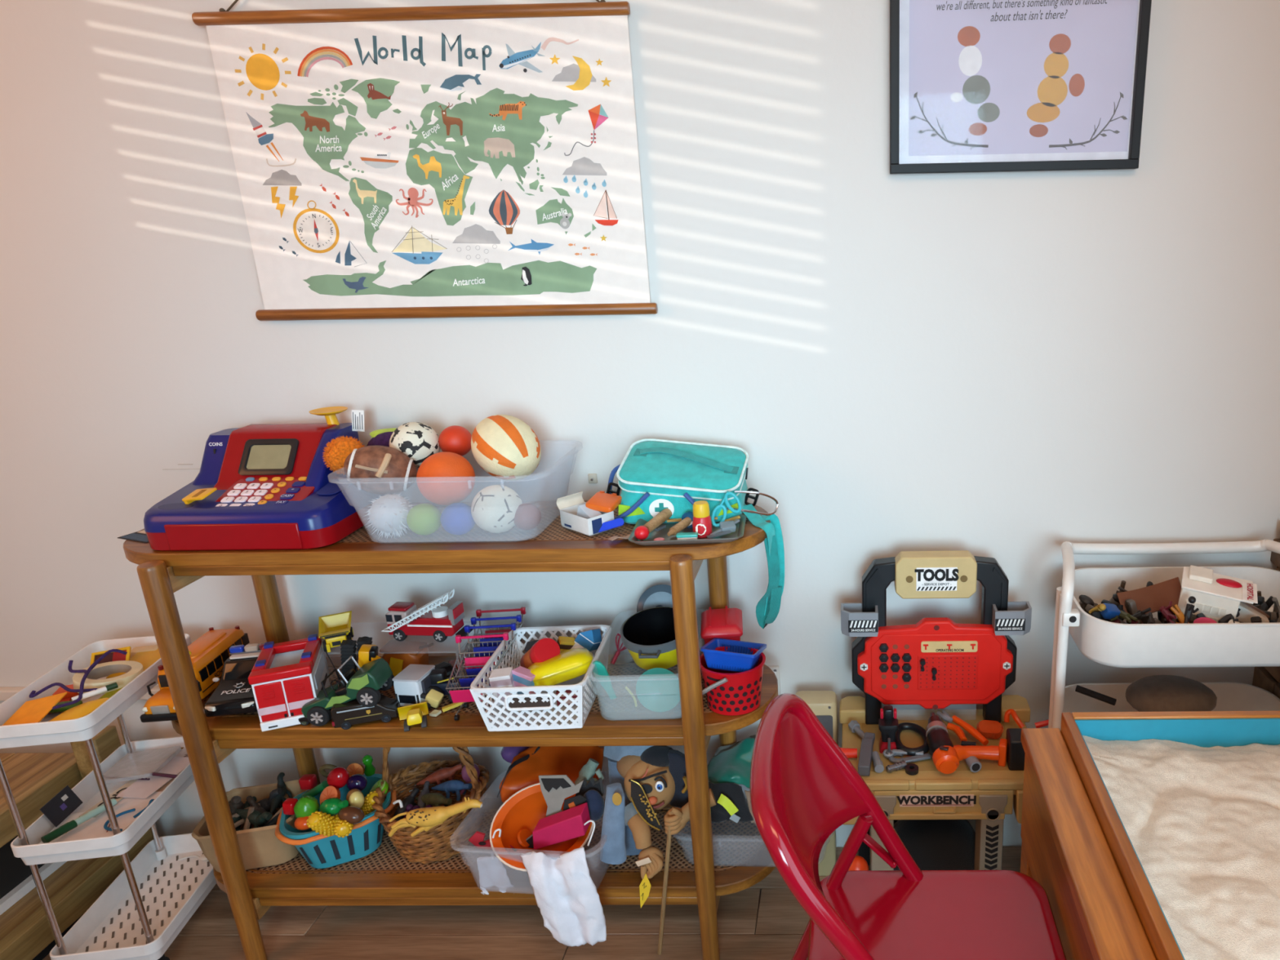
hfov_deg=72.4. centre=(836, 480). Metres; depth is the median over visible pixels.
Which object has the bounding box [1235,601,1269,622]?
van
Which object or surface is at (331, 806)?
pepper
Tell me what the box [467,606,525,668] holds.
shopping cart
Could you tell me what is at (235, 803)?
dinosaur
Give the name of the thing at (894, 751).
toy spanner
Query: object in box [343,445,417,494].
football
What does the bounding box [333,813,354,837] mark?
corn
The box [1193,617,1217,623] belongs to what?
dish
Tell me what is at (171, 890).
tray
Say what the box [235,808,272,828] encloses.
dinosaur
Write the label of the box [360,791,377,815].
corn
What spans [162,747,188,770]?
pack
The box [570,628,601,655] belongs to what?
milk carton
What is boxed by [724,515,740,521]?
stick
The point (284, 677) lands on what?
truck
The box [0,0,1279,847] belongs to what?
wall
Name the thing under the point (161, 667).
lamp
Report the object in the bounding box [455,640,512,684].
wire basket
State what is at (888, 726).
toy vice
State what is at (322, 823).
corn
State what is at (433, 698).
loader
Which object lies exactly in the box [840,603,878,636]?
cup
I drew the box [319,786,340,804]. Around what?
toy
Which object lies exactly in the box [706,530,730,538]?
stick
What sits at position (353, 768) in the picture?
toy
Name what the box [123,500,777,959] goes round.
shelf
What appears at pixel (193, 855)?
string
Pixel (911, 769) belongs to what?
nut
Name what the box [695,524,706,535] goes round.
print
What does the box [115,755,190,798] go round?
envelope
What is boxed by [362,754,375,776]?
pear
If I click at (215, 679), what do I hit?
mirror
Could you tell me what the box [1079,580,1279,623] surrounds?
pile
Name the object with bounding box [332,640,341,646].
grille
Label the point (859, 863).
ball
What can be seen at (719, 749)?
costume
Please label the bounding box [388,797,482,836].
giraffe
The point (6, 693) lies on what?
trim
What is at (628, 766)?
hood
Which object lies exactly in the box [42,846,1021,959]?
floor
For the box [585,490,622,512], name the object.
case
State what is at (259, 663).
lamp
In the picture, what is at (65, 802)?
card
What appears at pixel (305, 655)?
lamp
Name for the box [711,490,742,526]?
scissors
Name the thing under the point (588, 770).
glove
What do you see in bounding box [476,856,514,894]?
cloth
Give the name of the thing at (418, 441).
ball
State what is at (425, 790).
animal
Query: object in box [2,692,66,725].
card
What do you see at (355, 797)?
potato
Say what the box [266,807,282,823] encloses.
stick
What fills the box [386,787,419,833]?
animal
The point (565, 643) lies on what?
carton
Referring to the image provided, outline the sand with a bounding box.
[1082,735,1279,959]
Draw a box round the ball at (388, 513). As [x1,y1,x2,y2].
[364,493,416,537]
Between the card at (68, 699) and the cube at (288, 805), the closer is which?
the card at (68, 699)
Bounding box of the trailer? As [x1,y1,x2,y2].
[297,708,332,725]
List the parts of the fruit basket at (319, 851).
handle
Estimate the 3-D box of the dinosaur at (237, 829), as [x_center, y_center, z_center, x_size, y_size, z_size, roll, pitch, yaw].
[-1.199,0.708,1.681,0.083,0.056,0.028,-7,17,-18]
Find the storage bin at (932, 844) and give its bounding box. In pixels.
[893,819,975,870]
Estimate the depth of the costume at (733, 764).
1.72 m
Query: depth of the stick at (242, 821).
1.69 m
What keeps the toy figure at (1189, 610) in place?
on the pile
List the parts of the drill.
vent panel, handle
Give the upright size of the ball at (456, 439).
0.059 m
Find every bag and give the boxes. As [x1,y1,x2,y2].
[48,697,108,721]
[606,438,784,628]
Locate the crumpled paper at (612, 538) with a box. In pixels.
[608,534,635,540]
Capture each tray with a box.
[0,633,191,748]
[10,736,194,865]
[48,833,216,959]
[628,513,746,546]
[1063,682,1279,712]
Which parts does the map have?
wooden rod, hanging cord, wooden rod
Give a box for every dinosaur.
[228,795,244,814]
[231,795,257,829]
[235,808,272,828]
[235,823,251,831]
[245,795,271,826]
[257,787,282,815]
[264,813,279,826]
[270,772,293,813]
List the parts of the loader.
arm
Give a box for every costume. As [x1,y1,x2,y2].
[707,737,755,788]
[708,782,753,822]
[712,734,755,757]
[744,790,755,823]
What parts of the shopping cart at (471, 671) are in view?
panel, child seat, frame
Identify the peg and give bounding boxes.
[871,751,884,773]
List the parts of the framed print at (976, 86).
frame rail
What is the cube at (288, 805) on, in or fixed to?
in the fruit basket at (319, 851)
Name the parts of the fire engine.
panel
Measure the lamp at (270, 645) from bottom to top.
0.007 m
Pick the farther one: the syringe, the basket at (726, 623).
the basket at (726, 623)
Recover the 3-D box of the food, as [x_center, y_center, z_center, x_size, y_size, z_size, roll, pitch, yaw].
[-0.557,0.333,1.590,0.097,0.088,0.050,14,22,41]
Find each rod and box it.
[625,686,637,706]
[1075,684,1116,705]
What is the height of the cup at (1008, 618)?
0.050 m
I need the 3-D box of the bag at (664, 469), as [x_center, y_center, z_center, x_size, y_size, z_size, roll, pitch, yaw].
[-0.256,0.096,1.596,0.333,0.326,0.154,1,17,7]
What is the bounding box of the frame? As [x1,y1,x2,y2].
[89,646,131,666]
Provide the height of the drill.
0.064 m
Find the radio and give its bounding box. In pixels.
[795,690,837,875]
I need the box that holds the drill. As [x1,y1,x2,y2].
[925,711,1025,773]
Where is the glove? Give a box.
[574,758,604,784]
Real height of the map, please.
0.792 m
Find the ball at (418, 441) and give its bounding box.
[389,422,439,467]
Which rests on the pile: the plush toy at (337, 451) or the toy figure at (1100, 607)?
the toy figure at (1100, 607)
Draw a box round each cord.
[29,648,127,709]
[103,775,150,780]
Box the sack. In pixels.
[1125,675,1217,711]
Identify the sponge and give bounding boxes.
[97,686,124,699]
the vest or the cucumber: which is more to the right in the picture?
the vest
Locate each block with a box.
[130,644,158,657]
[1098,603,1120,619]
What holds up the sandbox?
on the floor
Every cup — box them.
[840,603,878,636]
[991,600,1031,635]
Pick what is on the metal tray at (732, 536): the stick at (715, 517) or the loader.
the stick at (715, 517)
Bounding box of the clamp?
[1004,708,1024,728]
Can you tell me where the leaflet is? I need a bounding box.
[38,812,84,844]
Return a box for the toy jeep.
[301,651,394,726]
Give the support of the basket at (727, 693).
on the shelf
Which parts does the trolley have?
post, post, handle, handle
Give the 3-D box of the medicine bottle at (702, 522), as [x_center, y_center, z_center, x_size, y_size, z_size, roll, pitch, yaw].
[-0.232,0.067,1.456,0.033,0.060,0.033,-1,17,1]
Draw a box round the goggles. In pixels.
[976,720,1003,738]
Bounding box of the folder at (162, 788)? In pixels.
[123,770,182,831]
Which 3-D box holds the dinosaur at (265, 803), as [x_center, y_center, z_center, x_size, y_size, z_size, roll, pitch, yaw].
[-1.195,0.670,1.754,0.096,0.071,0.035,-4,17,-8]
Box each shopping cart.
[445,632,509,720]
[455,622,516,708]
[462,614,521,678]
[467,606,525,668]
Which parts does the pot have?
handle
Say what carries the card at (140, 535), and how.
on the shelf
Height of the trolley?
0.773 m
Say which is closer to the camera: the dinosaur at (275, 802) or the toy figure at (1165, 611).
the toy figure at (1165, 611)
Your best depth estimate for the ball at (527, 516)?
1.47 m
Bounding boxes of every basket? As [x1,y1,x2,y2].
[275,773,396,868]
[371,746,488,863]
[445,650,505,697]
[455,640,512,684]
[462,631,517,675]
[467,623,522,663]
[469,624,611,731]
[699,646,765,715]
[700,605,742,644]
[700,638,766,672]
[1062,565,1279,667]
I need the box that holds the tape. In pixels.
[72,660,143,694]
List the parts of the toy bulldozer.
blade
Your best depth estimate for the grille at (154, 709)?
1.54 m
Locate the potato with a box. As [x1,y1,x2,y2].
[346,788,364,808]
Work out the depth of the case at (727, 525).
1.47 m
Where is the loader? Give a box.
[420,688,463,716]
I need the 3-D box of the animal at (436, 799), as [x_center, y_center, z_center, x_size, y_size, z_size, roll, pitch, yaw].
[-0.815,0.649,1.708,0.094,0.038,0.028,5,18,20]
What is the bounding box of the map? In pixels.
[191,0,657,320]
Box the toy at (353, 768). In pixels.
[346,763,364,777]
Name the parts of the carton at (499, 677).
printed panel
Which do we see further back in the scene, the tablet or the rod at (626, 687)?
the rod at (626, 687)
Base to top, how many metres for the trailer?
0.016 m
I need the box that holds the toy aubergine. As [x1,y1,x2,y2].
[346,773,367,791]
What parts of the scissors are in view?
blade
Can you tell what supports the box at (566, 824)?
in the bucket
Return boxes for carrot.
[293,816,310,830]
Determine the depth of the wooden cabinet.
1.72 m
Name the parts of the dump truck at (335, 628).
cab glass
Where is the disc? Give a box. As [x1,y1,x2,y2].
[1227,619,1239,622]
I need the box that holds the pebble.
[199,853,208,861]
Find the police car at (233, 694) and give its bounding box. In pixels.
[204,642,264,717]
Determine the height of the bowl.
0.084 m
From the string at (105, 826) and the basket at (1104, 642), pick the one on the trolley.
the basket at (1104, 642)
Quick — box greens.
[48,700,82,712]
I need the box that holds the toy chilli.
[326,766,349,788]
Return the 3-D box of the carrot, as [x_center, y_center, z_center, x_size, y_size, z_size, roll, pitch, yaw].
[-1.034,0.666,1.645,0.038,0.028,0.032,-1,17,1]
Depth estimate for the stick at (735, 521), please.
1.46 m
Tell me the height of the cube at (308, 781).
0.024 m
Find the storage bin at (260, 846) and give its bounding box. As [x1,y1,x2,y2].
[191,779,308,872]
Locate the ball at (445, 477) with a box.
[416,451,475,505]
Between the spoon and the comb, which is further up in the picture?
the comb
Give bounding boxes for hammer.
[840,732,875,776]
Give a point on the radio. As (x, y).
(823, 704)
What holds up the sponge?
on the rolling cart at (142, 912)
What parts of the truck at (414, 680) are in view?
panel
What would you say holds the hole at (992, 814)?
attached to the workbench
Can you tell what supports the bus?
on the shelf
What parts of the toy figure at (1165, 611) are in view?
arm, leg, leg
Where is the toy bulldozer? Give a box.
[397,702,428,732]
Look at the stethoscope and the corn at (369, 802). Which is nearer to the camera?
the stethoscope
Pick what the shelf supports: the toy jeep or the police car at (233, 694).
the police car at (233, 694)
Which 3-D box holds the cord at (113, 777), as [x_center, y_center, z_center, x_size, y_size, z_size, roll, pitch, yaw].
[-1.409,0.591,1.676,0.103,0.004,0.004,1,17,6]
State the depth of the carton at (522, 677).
1.52 m
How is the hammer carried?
on the workbench
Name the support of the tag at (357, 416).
attached to the plush toy at (337, 451)
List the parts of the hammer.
handle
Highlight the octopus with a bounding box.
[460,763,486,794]
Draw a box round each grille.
[150,705,169,714]
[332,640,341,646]
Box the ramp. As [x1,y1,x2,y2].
[1116,577,1181,613]
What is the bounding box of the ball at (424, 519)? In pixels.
[406,503,441,535]
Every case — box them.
[106,648,160,678]
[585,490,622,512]
[719,520,736,532]
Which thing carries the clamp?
on the workbench
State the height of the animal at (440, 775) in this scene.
0.041 m
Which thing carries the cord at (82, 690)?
on the tape
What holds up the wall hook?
attached to the wall
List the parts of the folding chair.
panel, leg, seat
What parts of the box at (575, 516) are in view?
printed panel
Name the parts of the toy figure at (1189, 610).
leg, arm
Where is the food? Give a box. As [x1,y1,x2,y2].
[520,637,559,668]
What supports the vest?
in the clear storage bin
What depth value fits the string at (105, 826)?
1.58 m
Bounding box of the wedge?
[52,684,79,698]
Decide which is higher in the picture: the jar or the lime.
the jar
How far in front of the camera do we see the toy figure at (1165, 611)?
1.51 m
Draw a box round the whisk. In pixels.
[610,633,626,664]
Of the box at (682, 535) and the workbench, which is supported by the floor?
the workbench
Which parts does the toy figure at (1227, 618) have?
arm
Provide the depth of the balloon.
1.77 m
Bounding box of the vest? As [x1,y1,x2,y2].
[497,746,604,802]
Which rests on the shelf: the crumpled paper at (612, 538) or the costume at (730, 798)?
the crumpled paper at (612, 538)
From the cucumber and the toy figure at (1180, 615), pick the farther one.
the cucumber
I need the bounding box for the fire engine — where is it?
[381,589,472,642]
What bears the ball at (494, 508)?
in the clear storage bin
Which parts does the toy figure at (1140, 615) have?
leg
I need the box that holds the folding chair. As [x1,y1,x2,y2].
[750,693,1066,959]
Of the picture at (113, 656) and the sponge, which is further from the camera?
the picture at (113, 656)
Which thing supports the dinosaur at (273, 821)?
in the storage bin at (260, 846)
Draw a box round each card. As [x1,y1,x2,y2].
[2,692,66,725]
[39,785,82,826]
[47,697,71,714]
[117,529,148,542]
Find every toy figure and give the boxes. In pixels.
[1088,604,1106,613]
[1110,609,1137,622]
[1115,586,1127,593]
[1126,607,1151,623]
[1146,611,1155,623]
[1160,600,1176,623]
[1169,604,1189,623]
[1183,595,1199,623]
[1217,610,1239,622]
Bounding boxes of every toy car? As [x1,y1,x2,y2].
[330,693,400,729]
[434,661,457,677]
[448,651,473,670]
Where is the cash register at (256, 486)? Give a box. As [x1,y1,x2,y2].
[143,406,392,551]
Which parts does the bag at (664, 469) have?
green panel, lid, carry handle, green panel, zip pull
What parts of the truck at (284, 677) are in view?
door, roof frame, door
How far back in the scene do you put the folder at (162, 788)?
1.68 m
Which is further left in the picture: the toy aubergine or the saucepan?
the toy aubergine
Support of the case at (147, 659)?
on the rolling cart at (142, 912)
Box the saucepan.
[636,584,672,612]
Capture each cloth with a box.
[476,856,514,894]
[520,847,606,946]
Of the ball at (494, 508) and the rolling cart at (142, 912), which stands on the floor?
the rolling cart at (142, 912)
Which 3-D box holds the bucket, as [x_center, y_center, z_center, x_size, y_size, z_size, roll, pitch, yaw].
[-0.547,0.656,1.615,0.215,0.140,0.147,-6,17,-17]
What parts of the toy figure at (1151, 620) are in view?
arm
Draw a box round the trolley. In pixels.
[1048,538,1279,729]
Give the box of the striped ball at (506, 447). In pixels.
[471,414,541,480]
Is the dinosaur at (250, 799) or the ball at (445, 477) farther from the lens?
the dinosaur at (250, 799)
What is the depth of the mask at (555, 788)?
1.60 m
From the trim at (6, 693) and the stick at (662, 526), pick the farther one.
the trim at (6, 693)
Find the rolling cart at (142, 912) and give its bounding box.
[0,633,216,959]
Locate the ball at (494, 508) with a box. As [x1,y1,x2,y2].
[471,484,522,533]
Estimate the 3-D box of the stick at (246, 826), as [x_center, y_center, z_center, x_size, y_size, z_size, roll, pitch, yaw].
[-1.168,0.676,1.680,0.011,0.045,0.035,1,17,9]
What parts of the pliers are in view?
handle, handle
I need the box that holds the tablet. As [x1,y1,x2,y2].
[653,537,664,540]
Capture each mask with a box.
[468,831,491,848]
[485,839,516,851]
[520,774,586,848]
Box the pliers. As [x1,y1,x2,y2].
[936,710,988,745]
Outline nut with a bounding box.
[905,763,918,775]
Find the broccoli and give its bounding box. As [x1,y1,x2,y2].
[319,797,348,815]
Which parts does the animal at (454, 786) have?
leg, leg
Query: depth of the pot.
1.64 m
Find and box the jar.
[520,650,533,668]
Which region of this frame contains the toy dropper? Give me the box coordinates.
[634,508,671,540]
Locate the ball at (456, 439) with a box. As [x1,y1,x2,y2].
[438,425,471,456]
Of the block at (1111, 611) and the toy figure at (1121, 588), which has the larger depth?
the toy figure at (1121, 588)
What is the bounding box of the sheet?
[56,791,162,841]
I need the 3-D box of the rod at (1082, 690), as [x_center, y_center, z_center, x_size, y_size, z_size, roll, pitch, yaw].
[0.510,0.423,1.662,0.078,0.022,0.014,9,19,31]
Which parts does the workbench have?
corner post, leg, panel, leg, moulding, toy saw handle, tool panel, sign plate, moulding, drawer, leg, leg, moulding, corner post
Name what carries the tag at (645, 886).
hanging from the puppet
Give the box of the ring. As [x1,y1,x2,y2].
[319,764,337,777]
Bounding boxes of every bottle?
[692,500,712,537]
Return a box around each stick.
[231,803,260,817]
[234,818,244,827]
[243,806,254,830]
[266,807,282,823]
[654,524,666,531]
[657,822,671,955]
[666,516,717,522]
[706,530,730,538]
[709,519,739,534]
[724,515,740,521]
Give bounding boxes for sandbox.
[1020,710,1279,959]
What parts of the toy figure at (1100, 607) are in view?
arm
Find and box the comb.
[598,518,624,533]
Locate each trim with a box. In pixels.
[0,685,159,701]
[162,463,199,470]
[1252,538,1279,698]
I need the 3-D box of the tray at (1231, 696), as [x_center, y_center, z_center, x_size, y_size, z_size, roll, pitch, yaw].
[0.665,0.501,1.652,0.448,0.088,0.256,-1,17,1]
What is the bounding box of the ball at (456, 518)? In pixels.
[440,502,475,535]
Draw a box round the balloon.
[500,746,528,763]
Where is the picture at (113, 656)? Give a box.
[94,649,126,664]
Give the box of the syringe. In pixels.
[666,511,693,536]
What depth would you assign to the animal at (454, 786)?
1.73 m
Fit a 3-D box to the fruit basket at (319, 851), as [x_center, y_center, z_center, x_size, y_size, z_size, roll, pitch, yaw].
[-1.006,0.703,1.720,0.211,0.108,0.176,-9,18,-26]
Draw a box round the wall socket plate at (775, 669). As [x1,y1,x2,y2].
[768,665,780,695]
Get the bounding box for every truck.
[248,633,329,731]
[318,610,353,652]
[391,663,435,706]
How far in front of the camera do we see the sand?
1.14 m
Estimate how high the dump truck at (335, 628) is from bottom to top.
0.051 m
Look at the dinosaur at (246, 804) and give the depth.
1.71 m
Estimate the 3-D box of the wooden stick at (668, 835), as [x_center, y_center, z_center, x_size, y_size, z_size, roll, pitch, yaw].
[-0.321,0.766,1.587,0.052,0.284,0.008,-11,19,-29]
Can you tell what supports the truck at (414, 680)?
on the shelf
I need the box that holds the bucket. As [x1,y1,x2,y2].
[489,777,604,871]
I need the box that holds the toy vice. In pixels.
[878,705,898,759]
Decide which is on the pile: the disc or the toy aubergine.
the disc
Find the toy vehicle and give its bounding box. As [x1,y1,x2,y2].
[1174,564,1257,622]
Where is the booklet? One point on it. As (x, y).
(113, 795)
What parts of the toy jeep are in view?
windscreen frame, seat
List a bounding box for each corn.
[306,811,336,836]
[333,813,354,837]
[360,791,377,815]
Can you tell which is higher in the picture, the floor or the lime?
the lime
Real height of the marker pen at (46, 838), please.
0.014 m
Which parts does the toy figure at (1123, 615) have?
arm, leg, leg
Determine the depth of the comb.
1.49 m
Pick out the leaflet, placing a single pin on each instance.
(72, 816)
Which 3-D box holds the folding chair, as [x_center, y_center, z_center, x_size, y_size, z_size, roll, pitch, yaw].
[0.097,0.676,1.113,0.595,0.785,0.324,-1,17,1]
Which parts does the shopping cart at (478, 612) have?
child seat, frame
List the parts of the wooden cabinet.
dark panel, dark panel, post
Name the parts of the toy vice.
lever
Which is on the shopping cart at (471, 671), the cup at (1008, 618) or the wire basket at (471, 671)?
the wire basket at (471, 671)
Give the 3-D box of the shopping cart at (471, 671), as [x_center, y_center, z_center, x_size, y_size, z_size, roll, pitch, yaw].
[-0.672,0.345,1.649,0.097,0.119,0.122,-2,17,-5]
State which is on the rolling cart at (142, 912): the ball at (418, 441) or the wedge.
the wedge
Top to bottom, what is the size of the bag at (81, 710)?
0.038 m
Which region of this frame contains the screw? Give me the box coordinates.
[848,720,864,738]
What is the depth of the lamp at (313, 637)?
1.62 m
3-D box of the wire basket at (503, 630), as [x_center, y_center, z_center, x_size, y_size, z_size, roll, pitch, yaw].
[-0.676,0.332,1.674,0.086,0.049,0.104,-2,17,-5]
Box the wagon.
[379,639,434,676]
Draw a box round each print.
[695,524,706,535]
[889,0,1151,173]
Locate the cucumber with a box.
[301,780,328,797]
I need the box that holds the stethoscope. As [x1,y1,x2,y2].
[607,462,778,519]
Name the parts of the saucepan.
glass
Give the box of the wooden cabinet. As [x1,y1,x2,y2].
[0,725,153,959]
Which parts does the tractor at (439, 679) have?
lever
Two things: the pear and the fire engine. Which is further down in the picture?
the pear
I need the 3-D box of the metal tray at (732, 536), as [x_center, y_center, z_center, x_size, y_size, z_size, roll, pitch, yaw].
[-0.257,0.088,1.479,0.194,0.012,0.129,-2,17,-3]
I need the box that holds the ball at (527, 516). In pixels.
[514,502,541,530]
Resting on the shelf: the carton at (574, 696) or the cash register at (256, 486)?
the cash register at (256, 486)
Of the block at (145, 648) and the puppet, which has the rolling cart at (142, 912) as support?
the block at (145, 648)
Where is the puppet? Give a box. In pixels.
[600,745,716,879]
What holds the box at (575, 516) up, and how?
on the shelf
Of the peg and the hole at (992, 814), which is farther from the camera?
the peg
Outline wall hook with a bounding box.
[587,473,597,483]
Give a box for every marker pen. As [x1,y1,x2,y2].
[40,798,116,843]
[71,682,118,701]
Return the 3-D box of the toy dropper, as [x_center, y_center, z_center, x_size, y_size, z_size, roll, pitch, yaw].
[-0.321,0.078,1.479,0.025,0.030,0.099,4,17,17]
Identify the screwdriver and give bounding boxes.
[1034,719,1048,728]
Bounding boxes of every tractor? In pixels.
[340,635,380,675]
[426,668,462,706]
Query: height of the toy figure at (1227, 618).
0.035 m
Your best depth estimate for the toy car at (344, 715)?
1.52 m
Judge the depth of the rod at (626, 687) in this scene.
1.55 m
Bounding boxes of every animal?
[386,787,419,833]
[403,804,432,817]
[414,792,452,806]
[416,763,462,785]
[417,780,430,808]
[431,779,471,800]
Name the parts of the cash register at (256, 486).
cash drawer, scale dish, scale post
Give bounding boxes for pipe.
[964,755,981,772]
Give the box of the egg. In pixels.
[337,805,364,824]
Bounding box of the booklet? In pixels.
[79,779,137,817]
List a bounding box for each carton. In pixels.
[488,666,514,705]
[511,666,535,694]
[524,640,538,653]
[555,689,577,706]
[556,635,575,652]
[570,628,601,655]
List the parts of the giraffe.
leg, leg, leg, leg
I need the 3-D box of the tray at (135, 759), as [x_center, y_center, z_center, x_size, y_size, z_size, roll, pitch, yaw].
[-1.382,0.614,1.646,0.185,0.048,0.325,-3,17,-8]
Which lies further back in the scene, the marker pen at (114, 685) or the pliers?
the pliers
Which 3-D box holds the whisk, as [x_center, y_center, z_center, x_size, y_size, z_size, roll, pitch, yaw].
[-0.414,0.325,1.644,0.036,0.054,0.054,1,17,7]
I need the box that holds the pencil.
[150,772,177,777]
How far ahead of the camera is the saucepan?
1.70 m
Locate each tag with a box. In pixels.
[352,412,362,429]
[639,873,651,907]
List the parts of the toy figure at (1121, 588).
leg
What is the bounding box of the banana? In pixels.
[528,648,593,685]
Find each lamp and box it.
[157,665,164,670]
[254,659,266,666]
[263,640,274,648]
[301,651,311,658]
[307,633,317,641]
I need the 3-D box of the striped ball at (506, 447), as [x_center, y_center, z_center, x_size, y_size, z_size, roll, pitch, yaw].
[-0.602,-0.059,1.542,0.131,0.118,0.112,9,19,31]
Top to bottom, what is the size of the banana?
0.058 m
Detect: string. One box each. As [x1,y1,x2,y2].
[103,799,154,831]
[177,854,199,860]
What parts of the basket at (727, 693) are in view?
handle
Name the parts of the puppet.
arm, hat crown, gold trim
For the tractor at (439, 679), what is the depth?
1.59 m
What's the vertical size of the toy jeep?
0.119 m
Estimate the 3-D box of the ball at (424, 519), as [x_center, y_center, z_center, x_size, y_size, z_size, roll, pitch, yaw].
[-0.721,0.069,1.481,0.056,0.056,0.056,-1,17,1]
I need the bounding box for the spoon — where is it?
[591,660,616,699]
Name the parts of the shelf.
rail, leg, rail, rail, leg, rail, rail, cane panel, rail, cane panel, cane panel, leg, rail, rail, rail, leg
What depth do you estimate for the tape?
1.59 m
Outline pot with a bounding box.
[620,606,677,670]
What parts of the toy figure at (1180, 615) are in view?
leg, leg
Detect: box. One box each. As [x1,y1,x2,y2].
[532,802,590,849]
[556,491,613,536]
[675,532,697,539]
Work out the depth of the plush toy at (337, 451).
1.51 m
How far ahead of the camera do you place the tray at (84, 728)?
1.51 m
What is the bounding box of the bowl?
[635,667,679,711]
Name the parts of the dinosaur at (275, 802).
leg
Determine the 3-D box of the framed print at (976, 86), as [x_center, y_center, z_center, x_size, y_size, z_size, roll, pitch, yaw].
[0.310,-0.820,1.430,0.438,0.560,0.022,-1,17,1]
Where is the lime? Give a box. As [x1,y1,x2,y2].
[368,778,388,794]
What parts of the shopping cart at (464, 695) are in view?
panel, frame, child seat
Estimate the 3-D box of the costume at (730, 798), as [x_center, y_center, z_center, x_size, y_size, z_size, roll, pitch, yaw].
[-0.216,0.637,1.669,0.111,0.070,0.052,4,17,16]
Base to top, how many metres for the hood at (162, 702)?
0.032 m
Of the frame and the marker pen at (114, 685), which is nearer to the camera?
the marker pen at (114, 685)
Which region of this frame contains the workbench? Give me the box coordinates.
[839,550,1031,870]
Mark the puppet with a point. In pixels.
(643, 780)
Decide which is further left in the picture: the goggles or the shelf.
the shelf
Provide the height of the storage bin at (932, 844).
0.255 m
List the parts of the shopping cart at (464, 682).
panel, child seat, frame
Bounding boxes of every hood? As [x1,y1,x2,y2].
[143,687,175,714]
[617,755,640,777]
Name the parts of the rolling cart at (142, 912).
post, post, post, post, post, post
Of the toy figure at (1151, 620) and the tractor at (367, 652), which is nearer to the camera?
the toy figure at (1151, 620)
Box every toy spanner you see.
[882,749,923,757]
[888,753,930,763]
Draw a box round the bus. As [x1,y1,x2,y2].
[139,625,249,722]
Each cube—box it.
[282,798,297,814]
[298,773,317,789]
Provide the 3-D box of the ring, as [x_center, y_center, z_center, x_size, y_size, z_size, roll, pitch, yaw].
[-1.042,0.601,1.743,0.044,0.042,0.021,-2,17,-2]
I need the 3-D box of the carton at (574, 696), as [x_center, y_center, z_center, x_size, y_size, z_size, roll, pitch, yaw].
[-0.493,0.401,1.573,0.051,0.030,0.021,-4,17,-8]
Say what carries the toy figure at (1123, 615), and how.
on the pile
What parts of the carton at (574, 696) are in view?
printed panel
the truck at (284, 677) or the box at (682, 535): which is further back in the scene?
the truck at (284, 677)
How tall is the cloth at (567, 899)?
0.203 m
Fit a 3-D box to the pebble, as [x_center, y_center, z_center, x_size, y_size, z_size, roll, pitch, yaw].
[-1.366,0.817,1.835,0.028,0.012,0.024,-1,17,1]
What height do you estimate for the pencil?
0.008 m
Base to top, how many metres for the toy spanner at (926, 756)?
0.011 m
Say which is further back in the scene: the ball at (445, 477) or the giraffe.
the giraffe
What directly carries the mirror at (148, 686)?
attached to the bus
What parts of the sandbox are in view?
leg, rail, rail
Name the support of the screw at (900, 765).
on the workbench
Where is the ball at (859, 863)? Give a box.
[848,855,868,871]
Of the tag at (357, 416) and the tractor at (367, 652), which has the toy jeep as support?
the tractor at (367, 652)
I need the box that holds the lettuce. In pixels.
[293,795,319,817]
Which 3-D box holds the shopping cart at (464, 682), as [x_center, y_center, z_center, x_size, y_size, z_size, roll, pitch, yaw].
[-0.670,0.355,1.614,0.097,0.119,0.122,-2,17,-5]
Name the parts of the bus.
roof panel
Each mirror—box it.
[146,681,155,696]
[195,679,201,692]
[212,677,219,681]

